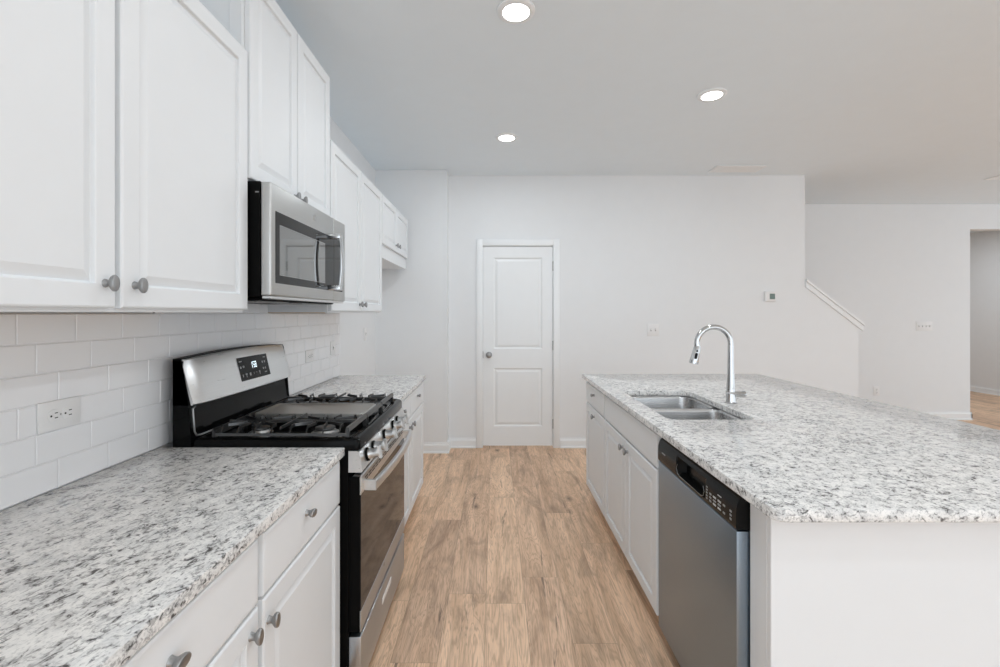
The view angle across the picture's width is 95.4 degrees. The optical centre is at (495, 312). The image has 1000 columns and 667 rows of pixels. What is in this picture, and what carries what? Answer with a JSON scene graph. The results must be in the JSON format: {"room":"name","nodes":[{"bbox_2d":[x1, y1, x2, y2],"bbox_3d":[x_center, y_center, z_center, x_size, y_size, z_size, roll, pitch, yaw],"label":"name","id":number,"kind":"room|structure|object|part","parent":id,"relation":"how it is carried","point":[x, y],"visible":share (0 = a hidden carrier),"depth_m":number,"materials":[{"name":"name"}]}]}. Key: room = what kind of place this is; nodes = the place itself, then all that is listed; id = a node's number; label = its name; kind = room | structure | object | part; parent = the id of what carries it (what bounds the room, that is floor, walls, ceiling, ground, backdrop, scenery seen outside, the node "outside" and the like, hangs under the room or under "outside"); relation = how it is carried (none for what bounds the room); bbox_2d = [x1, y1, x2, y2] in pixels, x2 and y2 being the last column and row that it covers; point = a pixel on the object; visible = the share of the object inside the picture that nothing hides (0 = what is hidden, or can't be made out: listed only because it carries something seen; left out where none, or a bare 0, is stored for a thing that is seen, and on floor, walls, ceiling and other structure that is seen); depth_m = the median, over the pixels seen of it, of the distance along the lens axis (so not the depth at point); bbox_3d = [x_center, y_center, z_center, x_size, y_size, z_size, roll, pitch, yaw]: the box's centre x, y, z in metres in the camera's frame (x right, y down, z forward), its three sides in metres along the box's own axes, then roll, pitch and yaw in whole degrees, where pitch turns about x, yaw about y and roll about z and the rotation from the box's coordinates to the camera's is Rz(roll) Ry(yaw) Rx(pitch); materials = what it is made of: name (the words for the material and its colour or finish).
{"room":"kitchen","nodes":[
{"label":"kitchen","id":0,"kind":"room"},
{"bbox_2d":[0,117,374,511],"bbox_3d":[-1.225,-0.015,0.399,0.120,2.743,8.237,0,0,0],"label":"wall","id":1,"kind":"structure","parent":0,"point":[357,355],"depth_m":3.71,"materials":[{"name":"paint"}]},
{"bbox_2d":[0,0,247,311],"bbox_3d":[-0.988,-0.448,1.008,0.353,0.891,1.071,0,0,0],"label":"upper cabinet","id":2,"kind":"object","parent":1,"relation":"attached to","point":[124,123],"visible":1,"depth_m":1.02,"materials":[{"name":"white paint"}]},
{"bbox_3d":[-0.847,-0.448,0.743,0.019,0.874,0.522,0,0,0],"label":"door","id":3,"kind":"part","parent":2,"relation":"part of","materials":[{"name":"white paint"}]},
{"bbox_3d":[-0.824,-0.064,0.976,0.026,0.036,0.021,0,0,0],"label":"knob","id":4,"kind":"part","parent":2,"relation":"part of","materials":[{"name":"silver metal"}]},
{"bbox_3d":[-0.863,-0.008,1.008,0.010,0.012,1.070,0,0,0],"label":"light rail","id":5,"kind":"part","parent":2,"relation":"part of","materials":[{"name":"white paint"}]},
{"bbox_3d":[-0.824,-0.064,1.056,0.026,0.036,0.021,0,0,0],"label":"knob","id":6,"kind":"part","parent":2,"relation":"part of","materials":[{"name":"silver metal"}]},
{"bbox_3d":[-0.847,-0.448,1.280,0.019,0.874,0.522,0,0,0],"label":"door","id":7,"kind":"part","parent":2,"relation":"part of","materials":[{"name":"white paint"}]},
{"bbox_2d":[0,304,339,510],"bbox_3d":[-1.160,0.201,1.468,0.010,0.523,3.815,0,0,0],"label":"backsplash","id":8,"kind":"structure","parent":1,"relation":"attached to","point":[119,366],"depth_m":1.35,"materials":[{"name":"white tile"}]},
{"bbox_2d":[37,396,79,433],"bbox_3d":[-1.151,0.267,1.202,0.008,0.076,0.117,0,0,0],"label":"outlet","id":9,"kind":"object","parent":8,"relation":"attached to","point":[57,414],"visible":1,"depth_m":1.19,"materials":[{"name":"white plastic"}]},
{"bbox_2d":[47,409,59,421],"bbox_3d":[-1.148,0.267,1.183,0.003,0.034,0.034,0,0,0],"label":"receptacle","id":10,"kind":"object","parent":9,"relation":"attached to","point":[53,415],"depth_m":1.18,"materials":[{"name":"white plastic"}]},
{"bbox_2d":[62,406,73,418],"bbox_3d":[-1.148,0.267,1.222,0.003,0.034,0.034,0,0,0],"label":"receptacle","id":11,"kind":"object","parent":9,"relation":"attached to","point":[67,411],"depth_m":1.22,"materials":[{"name":"white plastic"}]},
{"bbox_2d":[305,349,313,362],"bbox_3d":[-1.151,0.267,2.820,0.008,0.073,0.117,0,0,0],"label":"outlet","id":12,"kind":"object","parent":8,"relation":"attached to","point":[309,355],"visible":1,"depth_m":2.81,"materials":[{"name":"white plastic"}]},
{"bbox_2d":[330,341,334,354],"bbox_3d":[-1.147,0.247,3.220,0.016,0.095,0.078,0,0,0],"label":"light switch","id":13,"kind":"object","parent":8,"relation":"attached to","point":[332,343],"visible":1,"depth_m":3.21,"materials":[{"name":"white plastic"}]},
{"bbox_2d":[199,0,329,215],"bbox_3d":[-0.988,-0.825,1.926,0.353,0.748,0.773,0,0,0],"label":"upper cabinet","id":14,"kind":"object","parent":1,"relation":"attached to","point":[289,89],"visible":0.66,"depth_m":1.80,"materials":[{"name":"white paint"}]},
{"bbox_3d":[-0.847,-0.827,1.740,0.019,0.729,0.369,0,0,0],"label":"door","id":15,"kind":"part","parent":14,"relation":"part of","materials":[{"name":"white paint"}]},
{"bbox_2d":[248,181,344,304],"bbox_3d":[-0.925,-0.245,1.929,0.456,0.410,0.761,0,0,0],"label":"microwave","id":16,"kind":"object","parent":14,"relation":"attached to","point":[296,251],"visible":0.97,"depth_m":1.71,"materials":[{"name":"silver metal"}]},
{"bbox_3d":[-0.784,-0.054,1.929,0.032,0.010,0.741,0,0,0],"label":"trim","id":17,"kind":"part","parent":16,"relation":"part of","materials":[{"name":"metal"}]},
{"bbox_3d":[-0.764,-0.230,1.863,0.003,0.251,0.568,0,0,0],"label":"door glass","id":18,"kind":"part","parent":16,"relation":"part of","materials":[{"name":"grey glass"}]},
{"bbox_3d":[-0.731,-0.233,2.085,0.066,0.260,0.033,0,0,0],"label":"handle","id":19,"kind":"part","parent":16,"relation":"part of","materials":[{"name":"silver metal"}]},
{"bbox_3d":[-0.764,-0.230,2.208,0.003,0.251,0.120,0,0,0],"label":"touch panel","id":20,"kind":"part","parent":16,"relation":"part of","materials":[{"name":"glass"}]},
{"bbox_3d":[-0.782,-0.254,2.229,0.036,0.389,0.160,0,0,0],"label":"panel","id":21,"kind":"part","parent":16,"relation":"part of","materials":[{"name":"metal"}]},
{"bbox_3d":[-0.824,-0.485,1.963,0.026,0.036,0.021,0,0,0],"label":"knob","id":22,"kind":"part","parent":14,"relation":"part of","materials":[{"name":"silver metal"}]},
{"bbox_3d":[-0.847,-0.827,2.119,0.019,0.729,0.370,0,0,0],"label":"door","id":23,"kind":"part","parent":14,"relation":"part of","materials":[{"name":"white paint"}]},
{"bbox_2d":[268,140,381,312],"bbox_3d":[-0.988,-0.446,2.841,0.353,0.894,1.051,0,0,0],"label":"upper cabinet","id":24,"kind":"object","parent":1,"relation":"attached to","point":[355,202],"visible":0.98,"depth_m":2.74,"materials":[{"name":"white paint"}]},
{"bbox_3d":[-0.847,-0.448,2.580,0.019,0.875,0.511,0,0,0],"label":"door","id":25,"kind":"part","parent":24,"relation":"part of","materials":[{"name":"white paint"}]},
{"bbox_3d":[-0.863,-0.005,2.841,0.010,0.012,1.051,0,0,0],"label":"light rail","id":26,"kind":"part","parent":24,"relation":"part of","materials":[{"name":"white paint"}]},
{"bbox_3d":[-0.847,-0.448,3.103,0.019,0.875,0.514,0,0,0],"label":"door","id":27,"kind":"part","parent":24,"relation":"part of","materials":[{"name":"white paint"}]},
{"bbox_2d":[382,194,407,268],"bbox_3d":[-0.988,-0.655,3.865,0.353,0.475,0.988,0,0,0],"label":"upper cabinet","id":28,"kind":"object","parent":1,"relation":"attached to","point":[394,224],"visible":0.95,"depth_m":3.81,"materials":[{"name":"white paint"}]},
{"bbox_3d":[-0.847,-0.702,3.620,0.019,0.367,0.480,0,0,0],"label":"door","id":29,"kind":"part","parent":28,"relation":"part of","materials":[{"name":"white paint"}]},
{"bbox_3d":[-0.847,-0.702,4.110,0.019,0.367,0.480,0,0,0],"label":"door","id":30,"kind":"part","parent":28,"relation":"part of","materials":[{"name":"white paint"}]},
{"bbox_2d":[375,170,448,442],"bbox_3d":[-0.878,-0.015,4.562,0.814,2.743,0.290,0,0,0],"label":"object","id":31,"kind":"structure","parent":0,"point":[412,325],"depth_m":4.42,"materials":[{"name":"paint"}]},
{"bbox_2d":[423,439,450,452],"bbox_3d":[-0.807,1.308,4.480,0.716,0.098,0.170,0,0,0],"label":"baseboard","id":32,"kind":"structure","parent":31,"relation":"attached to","point":[427,447],"depth_m":4.40,"materials":[{"name":"white paint"}]},
{"bbox_2d":[275,0,999,232],"bbox_3d":[3.553,-1.436,3.200,9.675,0.100,13.840,0,0,0],"label":"ceiling","id":33,"kind":"structure","parent":0,"point":[867,101],"depth_m":2.83,"materials":[{"name":"paint"}]},
{"bbox_2d":[496,133,517,141],"bbox_3d":[0.088,-1.380,3.583,0.176,0.012,0.176,0,0,0],"label":"recessed light","id":34,"kind":"object","parent":33,"relation":"in","point":[503,137],"visible":1,"depth_m":3.56,"materials":[{"name":"white paint"}]},
{"bbox_2d":[497,0,534,23],"bbox_3d":[0.094,-1.380,2.085,0.176,0.012,0.176,0,0,0],"label":"recessed light","id":35,"kind":"object","parent":33,"relation":"in","point":[509,11],"visible":1,"depth_m":2.07,"materials":[{"name":"white paint"}]},
{"bbox_2d":[697,88,726,101],"bbox_3d":[1.372,-1.380,2.885,0.176,0.012,0.176,0,0,0],"label":"recessed light","id":36,"kind":"object","parent":33,"relation":"in","point":[712,94],"visible":1,"depth_m":2.86,"materials":[{"name":"white paint"}]},
{"bbox_2d":[708,165,766,171],"bbox_3d":[2.315,-1.381,4.365,0.470,0.010,0.190,0,0,0],"label":"ceiling vent","id":37,"kind":"object","parent":33,"relation":"in","point":[719,168],"visible":1,"depth_m":4.33,"materials":[{"name":"white metal"}]},
{"bbox_2d":[984,175,999,179],"bbox_3d":[5.255,-1.381,4.635,0.390,0.010,0.170,0,0,0],"label":"ceiling vent","id":38,"kind":"object","parent":33,"relation":"in","point":[998,176],"visible":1,"depth_m":4.66,"materials":[{"name":"white metal"}]},
{"bbox_2d":[449,176,858,437],"bbox_3d":[1.595,-0.015,4.647,4.131,2.743,0.120,0,0,0],"label":"wall","id":39,"kind":"structure","parent":0,"point":[684,255],"depth_m":4.59,"materials":[{"name":"paint"}]},
{"bbox_2d":[449,438,585,447],"bbox_3d":[1.595,1.308,4.576,4.131,0.098,0.022,0,0,0],"label":"baseboard","id":40,"kind":"structure","parent":39,"relation":"attached to","point":[454,442],"depth_m":4.57,"materials":[{"name":"white paint"}]},
{"bbox_2d":[483,246,552,445],"bbox_3d":[0.226,0.333,4.574,0.720,2.008,0.103,0,0,0],"label":"door","id":41,"kind":"structure","parent":39,"relation":"in","point":[517,280],"depth_m":4.59,"materials":[{"name":"white paint"}]},
{"bbox_3d":[-0.066,0.422,4.557,0.062,0.062,0.068,0,0,0],"label":"knob","id":42,"kind":"part","parent":41,"relation":"part of","materials":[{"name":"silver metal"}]},
{"bbox_2d":[476,239,559,447],"bbox_3d":[0.227,0.308,4.638,0.839,2.098,0.137,0,0,0],"label":"trim","id":43,"kind":"structure","parent":39,"relation":"attached to","point":[480,243],"depth_m":4.57,"materials":[{"name":"white paint"}]},
{"bbox_2d":[647,324,658,335],"bbox_3d":[1.588,0.171,4.579,0.116,0.120,0.016,0,0,0],"label":"light switch","id":44,"kind":"object","parent":39,"relation":"attached to","point":[652,329],"visible":1,"depth_m":4.58,"materials":[{"name":"white plastic"}]},
{"bbox_2d":[764,291,775,300],"bbox_3d":[2.762,-0.166,4.574,0.110,0.100,0.025,0,0,0],"label":"thermostat","id":45,"kind":"object","parent":39,"relation":"attached to","point":[768,295],"visible":1,"depth_m":4.56,"materials":[{"name":"white plastic"}]},
{"bbox_2d":[805,279,864,330],"bbox_3d":[3.411,-0.080,4.647,0.578,0.521,0.180,0,0,0],"label":"trim","id":46,"kind":"structure","parent":39,"relation":"attached to","point":[822,295],"depth_m":4.57,"materials":[{"name":"white paint"}]},
{"bbox_2d":[368,391,999,666],"bbox_3d":[3.553,1.407,3.200,9.675,0.100,13.840,0,0,0],"label":"floor","id":47,"kind":"structure","parent":0,"point":[511,558],"depth_m":2.35,"materials":[{"name":"brown wood"}]},
{"bbox_2d":[121,539,263,666],"bbox_3d":[-0.834,0.924,0.740,0.660,0.863,0.578,0,0,0],"label":"base cabinet","id":48,"kind":"object","parent":47,"relation":"on","point":[218,627],"visible":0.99,"depth_m":0.87,"materials":[{"name":"white paint"}]},
{"bbox_3d":[-0.517,0.568,0.741,0.026,0.021,0.036,0,0,0],"label":"knob","id":49,"kind":"part","parent":48,"relation":"part of","materials":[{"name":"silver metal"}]},
{"bbox_3d":[-0.539,0.953,0.741,0.019,0.592,0.558,0,0,0],"label":"door","id":50,"kind":"part","parent":48,"relation":"part of","materials":[{"name":"white paint"}]},
{"bbox_3d":[-0.517,0.701,0.985,0.026,0.036,0.021,0,0,0],"label":"knob","id":51,"kind":"part","parent":48,"relation":"part of","materials":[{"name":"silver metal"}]},
{"bbox_2d":[173,344,411,666],"bbox_3d":[-0.758,0.752,1.946,0.712,1.210,0.752,0,0,0],"label":"gas range","id":52,"kind":"object","parent":47,"relation":"on","point":[236,396],"visible":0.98,"depth_m":1.71,"materials":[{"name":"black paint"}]},
{"bbox_3d":[-1.049,0.379,1.944,0.020,0.109,0.736,0,0,0],"label":"riser trim","id":53,"kind":"part","parent":52,"relation":"part of","materials":[{"name":"black metal"}]},
{"bbox_2d":[239,356,266,376],"bbox_3d":[-1.044,0.232,1.969,0.018,0.071,0.215,0,0,0],"label":"print","id":54,"kind":"object","parent":52,"relation":"attached to","point":[249,366],"depth_m":1.96},
{"bbox_3d":[-0.874,0.439,1.695,0.085,0.015,0.084,0,0,0],"label":"burner","id":55,"kind":"part","parent":52,"relation":"part of","materials":[{"name":"metal"}]},
{"bbox_3d":[-0.983,0.422,1.927,0.012,0.043,0.229,0,0,0],"label":"griddle frame","id":56,"kind":"part","parent":52,"relation":"part of","materials":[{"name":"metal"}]},
{"bbox_2d":[194,398,401,450],"bbox_3d":[-0.757,0.455,1.946,0.577,0.044,0.752,0,0,0],"label":"cooktop","id":57,"kind":"object","parent":52,"relation":"in","point":[365,433],"depth_m":1.66,"materials":[{"name":"black metal"}]},
{"bbox_3d":[-0.634,0.439,1.695,0.100,0.015,0.099,0,0,0],"label":"burner","id":58,"kind":"part","parent":52,"relation":"part of","materials":[{"name":"metal"}]},
{"bbox_3d":[-0.487,0.836,1.946,0.039,0.538,0.746,0,0,0],"label":"oven door","id":59,"kind":"part","parent":52,"relation":"part of","materials":[{"name":"black paint"}]},
{"bbox_3d":[-0.441,0.509,1.651,0.044,0.042,0.038,0,0,0],"label":"control knob","id":60,"kind":"part","parent":52,"relation":"part of","materials":[{"name":"metal"}]},
{"bbox_3d":[-0.516,0.422,1.927,0.015,0.043,0.229,0,0,0],"label":"griddle frame","id":61,"kind":"part","parent":52,"relation":"part of","materials":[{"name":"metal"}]},
{"bbox_3d":[-0.483,0.514,1.946,0.049,0.074,0.750,0,0,0],"label":"control panel","id":62,"kind":"part","parent":52,"relation":"part of","materials":[{"name":"metal"}]},
{"bbox_3d":[-0.486,1.209,1.946,0.042,0.176,0.746,0,0,0],"label":"storage drawer","id":63,"kind":"part","parent":52,"relation":"part of","materials":[{"name":"metal"}]},
{"bbox_3d":[-0.480,0.598,1.946,0.032,0.064,0.747,0,0,0],"label":"door trim","id":64,"kind":"part","parent":52,"relation":"part of","materials":[{"name":"metal"}]},
{"bbox_3d":[-0.441,0.509,1.738,0.044,0.042,0.038,0,0,0],"label":"control knob","id":65,"kind":"part","parent":52,"relation":"part of","materials":[{"name":"metal"}]},
{"bbox_3d":[-0.467,0.831,1.946,0.004,0.400,0.746,0,0,0],"label":"door glass","id":66,"kind":"part","parent":52,"relation":"part of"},
{"bbox_3d":[-0.467,1.067,1.946,0.005,0.073,0.747,0,0,0],"label":"door trim","id":67,"kind":"part","parent":52,"relation":"part of","materials":[{"name":"metal"}]},
{"bbox_3d":[-0.465,1.185,1.946,0.002,0.025,0.158,0,0,0],"label":"drawer pull","id":68,"kind":"part","parent":52,"relation":"part of","materials":[{"name":"silver metal"}]},
{"bbox_3d":[-0.434,0.607,1.946,0.064,0.038,0.686,0,0,0],"label":"door handle","id":69,"kind":"part","parent":52,"relation":"part of","materials":[{"name":"metal"}]},
{"bbox_3d":[-0.441,0.509,1.909,0.044,0.042,0.038,0,0,0],"label":"control knob","id":70,"kind":"part","parent":52,"relation":"part of","materials":[{"name":"metal"}]},
{"bbox_3d":[-0.441,0.509,2.069,0.044,0.042,0.038,0,0,0],"label":"control knob","id":71,"kind":"part","parent":52,"relation":"part of","materials":[{"name":"metal"}]},
{"bbox_3d":[-0.441,0.509,2.155,0.044,0.042,0.038,0,0,0],"label":"control knob","id":72,"kind":"part","parent":52,"relation":"part of","materials":[{"name":"metal"}]},
{"bbox_2d":[255,461,339,666],"bbox_3d":[-0.834,0.924,1.298,0.660,0.863,0.530,0,0,0],"label":"base cabinet","id":73,"kind":"object","parent":47,"relation":"on","point":[298,605],"visible":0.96,"depth_m":1.26,"materials":[{"name":"white paint"}]},
{"bbox_3d":[-0.517,0.716,1.062,0.026,0.036,0.021,0,0,0],"label":"knob","id":74,"kind":"part","parent":73,"relation":"part of","materials":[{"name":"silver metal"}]},
{"bbox_3d":[-0.539,0.577,1.298,0.019,0.144,0.513,0,0,0],"label":"drawer","id":75,"kind":"part","parent":73,"relation":"part of","materials":[{"name":"white paint"}]},
{"bbox_3d":[-0.517,0.560,1.275,0.026,0.021,0.036,0,0,0],"label":"knob","id":76,"kind":"part","parent":73,"relation":"part of","materials":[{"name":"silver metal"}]},
{"bbox_2d":[402,382,422,526],"bbox_3d":[-0.834,0.924,2.844,0.660,0.863,1.030,0,0,0],"label":"base cabinet","id":77,"kind":"object","parent":47,"relation":"on","point":[412,405],"visible":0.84,"depth_m":2.95,"materials":[{"name":"white paint"}]},
{"bbox_2d":[290,375,425,400],"bbox_3d":[-0.836,0.477,2.850,0.636,0.030,1.049,0,0,0],"label":"countertop","id":78,"kind":"structure","parent":77,"relation":"on","point":[401,386],"depth_m":2.90,"materials":[{"name":"stone"}]},
{"bbox_3d":[-0.539,0.577,2.588,0.019,0.144,0.496,0,0,0],"label":"drawer","id":79,"kind":"part","parent":77,"relation":"part of","materials":[{"name":"white paint"}]},
{"bbox_3d":[-0.539,0.953,2.588,0.019,0.592,0.496,0,0,0],"label":"door","id":80,"kind":"part","parent":77,"relation":"part of","materials":[{"name":"white paint"}]},
{"bbox_3d":[-0.539,0.577,3.095,0.019,0.144,0.506,0,0,0],"label":"drawer","id":81,"kind":"part","parent":77,"relation":"part of","materials":[{"name":"white paint"}]},
{"bbox_3d":[-0.539,0.953,3.095,0.019,0.592,0.506,0,0,0],"label":"door","id":82,"kind":"part","parent":77,"relation":"part of","materials":[{"name":"white paint"}]},
{"bbox_2d":[586,382,606,516],"bbox_3d":[0.965,0.924,3.083,0.643,0.863,0.561,0,0,0],"label":"base cabinet","id":83,"kind":"object","parent":47,"relation":"on","point":[595,406],"visible":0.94,"depth_m":3.04,"materials":[{"name":"white paint"}]},
{"bbox_3d":[0.678,0.575,3.084,0.019,0.140,0.545,0,0,0],"label":"drawer","id":84,"kind":"part","parent":83,"relation":"part of","materials":[{"name":"white paint"}]},
{"bbox_2d":[605,395,742,615],"bbox_3d":[0.965,0.924,2.340,0.643,0.863,0.918,0,0,0],"label":"base cabinet","id":85,"kind":"object","parent":47,"relation":"on","point":[631,447],"visible":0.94,"depth_m":2.21,"materials":[{"name":"white paint"}]},
{"bbox_3d":[0.678,0.957,2.568,0.019,0.604,0.448,0,0,0],"label":"door","id":86,"kind":"part","parent":85,"relation":"part of","materials":[{"name":"white paint"}]},
{"bbox_3d":[0.678,0.957,2.114,0.019,0.604,0.444,0,0,0],"label":"door","id":87,"kind":"part","parent":85,"relation":"part of","materials":[{"name":"white paint"}]},
{"bbox_2d":[582,374,999,521],"bbox_3d":[1.323,0.477,2.260,1.335,0.030,2.389,0,0,0],"label":"countertop","id":88,"kind":"structure","parent":85,"relation":"on","point":[798,452],"depth_m":1.53,"materials":[{"name":"stone"}]},
{"bbox_2d":[631,396,741,419],"bbox_3d":[0.947,0.592,2.337,0.398,0.196,0.733,0,0,0],"label":"sink","id":89,"kind":"object","parent":88,"relation":"in","point":[671,407],"visible":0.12,"depth_m":2.45,"materials":[{"name":"metal"}]},
{"bbox_3d":[0.947,0.593,2.530,0.398,0.195,0.347,0,0,0],"label":"bowl","id":90,"kind":"part","parent":89,"relation":"part of","materials":[{"name":"metal"}]},
{"bbox_3d":[0.947,0.593,2.152,0.398,0.195,0.362,0,0,0],"label":"bowl","id":91,"kind":"part","parent":89,"relation":"part of","materials":[{"name":"metal"}]},
{"bbox_2d":[689,324,746,403],"bbox_3d":[1.138,0.260,2.328,0.288,0.403,0.073,0,0,0],"label":"faucet","id":92,"kind":"object","parent":88,"relation":"on","point":[731,394],"visible":1,"depth_m":2.32,"materials":[{"name":"silver metal"}]},
{"bbox_3d":[1.120,0.120,2.335,0.201,0.123,0.028,0,0,0],"label":"spout","id":93,"kind":"part","parent":92,"relation":"part of","materials":[{"name":"silver metal"}]},
{"bbox_3d":[1.215,0.408,2.302,0.108,0.019,0.013,0,0,-11],"label":"lever","id":94,"kind":"part","parent":92,"relation":"part of","materials":[{"name":"silver metal"}]},
{"bbox_2d":[658,438,749,666],"bbox_3d":[0.967,0.926,1.572,0.598,0.858,0.608,0,0,0],"label":"dishwasher","id":95,"kind":"object","parent":47,"relation":"on","point":[704,524],"visible":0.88,"depth_m":1.49,"materials":[{"name":"silver metal"}]},
{"bbox_2d":[662,452,731,520],"bbox_3d":[0.670,0.569,1.560,0.001,0.040,0.539,0,0,0],"label":"control panel","id":96,"kind":"object","parent":95,"relation":"attached to","point":[721,503],"depth_m":1.44,"materials":[{"name":"black plastic"}]},
{"bbox_3d":[0.692,0.555,1.572,0.044,0.099,0.608,0,0,0],"label":"control panel","id":97,"kind":"part","parent":95,"relation":"part of","materials":[{"name":"black plastic"}]},
{"bbox_2d":[713,494,721,510],"bbox_3d":[0.670,0.568,1.375,0.001,0.042,0.051,0,0,0],"label":"print","id":98,"kind":"object","parent":95,"relation":"attached to","point":[717,498],"depth_m":1.37},
{"bbox_2d":[750,504,996,666],"bbox_3d":[0.996,0.924,1.214,0.580,0.863,0.096,0,0,0],"label":"island end panel","id":99,"kind":"object","parent":47,"relation":"on","point":[823,594],"visible":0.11,"depth_m":1.17,"materials":[{"name":"white paint"}]},
{"bbox_3d":[-0.834,0.925,0.009,0.660,0.863,0.876,0,0,0],"label":"base cabinet","id":100,"kind":"object","parent":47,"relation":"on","visible":0},
{"bbox_2d":[0,447,344,666],"bbox_3d":[-0.836,0.477,0.563,0.636,0.030,2.006,0,0,0],"label":"countertop","id":101,"kind":"structure","parent":100,"relation":"on","point":[92,567],"depth_m":0.93,"materials":[{"name":"stone"}]},
{"bbox_2d":[805,204,999,411],"bbox_3d":[5.235,-0.015,5.850,6.070,2.743,0.120,0,0,0],"label":"wall","id":102,"kind":"structure","parent":0,"point":[894,267],"depth_m":5.79,"materials":[{"name":"paint"}]},
{"bbox_2d":[873,386,878,395],"bbox_3d":[4.845,0.992,5.786,0.075,0.118,0.008,0,0,0],"label":"outlet","id":103,"kind":"object","parent":102,"relation":"attached to","point":[875,388],"visible":1,"depth_m":5.78,"materials":[{"name":"white plastic"}]},
{"bbox_2d":[916,322,931,330],"bbox_3d":[5.438,0.171,5.782,0.190,0.102,0.016,0,0,0],"label":"light switch","id":104,"kind":"object","parent":102,"relation":"attached to","point":[920,326],"visible":1,"depth_m":5.77,"materials":[{"name":"white plastic"}]},
{"bbox_2d":[923,412,972,419],"bbox_3d":[4.861,1.308,5.839,2.402,0.098,0.142,0,0,0],"label":"baseboard","id":105,"kind":"structure","parent":102,"relation":"attached to","point":[951,415],"depth_m":5.78,"materials":[{"name":"white paint"}]},
{"bbox_2d":[970,231,999,389],"bbox_3d":[8.330,-0.015,3.200,0.120,2.743,13.840,0,0,0],"label":"wall","id":106,"kind":"structure","parent":0,"point":[984,245],"depth_m":7.69,"materials":[{"name":"paint"}]},
{"bbox_2d":[970,385,999,395],"bbox_3d":[8.259,1.308,7.955,0.022,0.098,4.090,0,0,0],"label":"baseboard","id":107,"kind":"structure","parent":106,"relation":"attached to","point":[972,388],"depth_m":7.67,"materials":[{"name":"white paint"}]},
{"bbox_2d":[997,522,999,666],"bbox_3d":[1.344,0.925,2.266,0.112,0.864,2.188,0,0,0],"label":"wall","id":108,"kind":"structure","parent":0,"point":[998,523],"depth_m":1.17,"materials":[{"name":"paint"}]}
]}

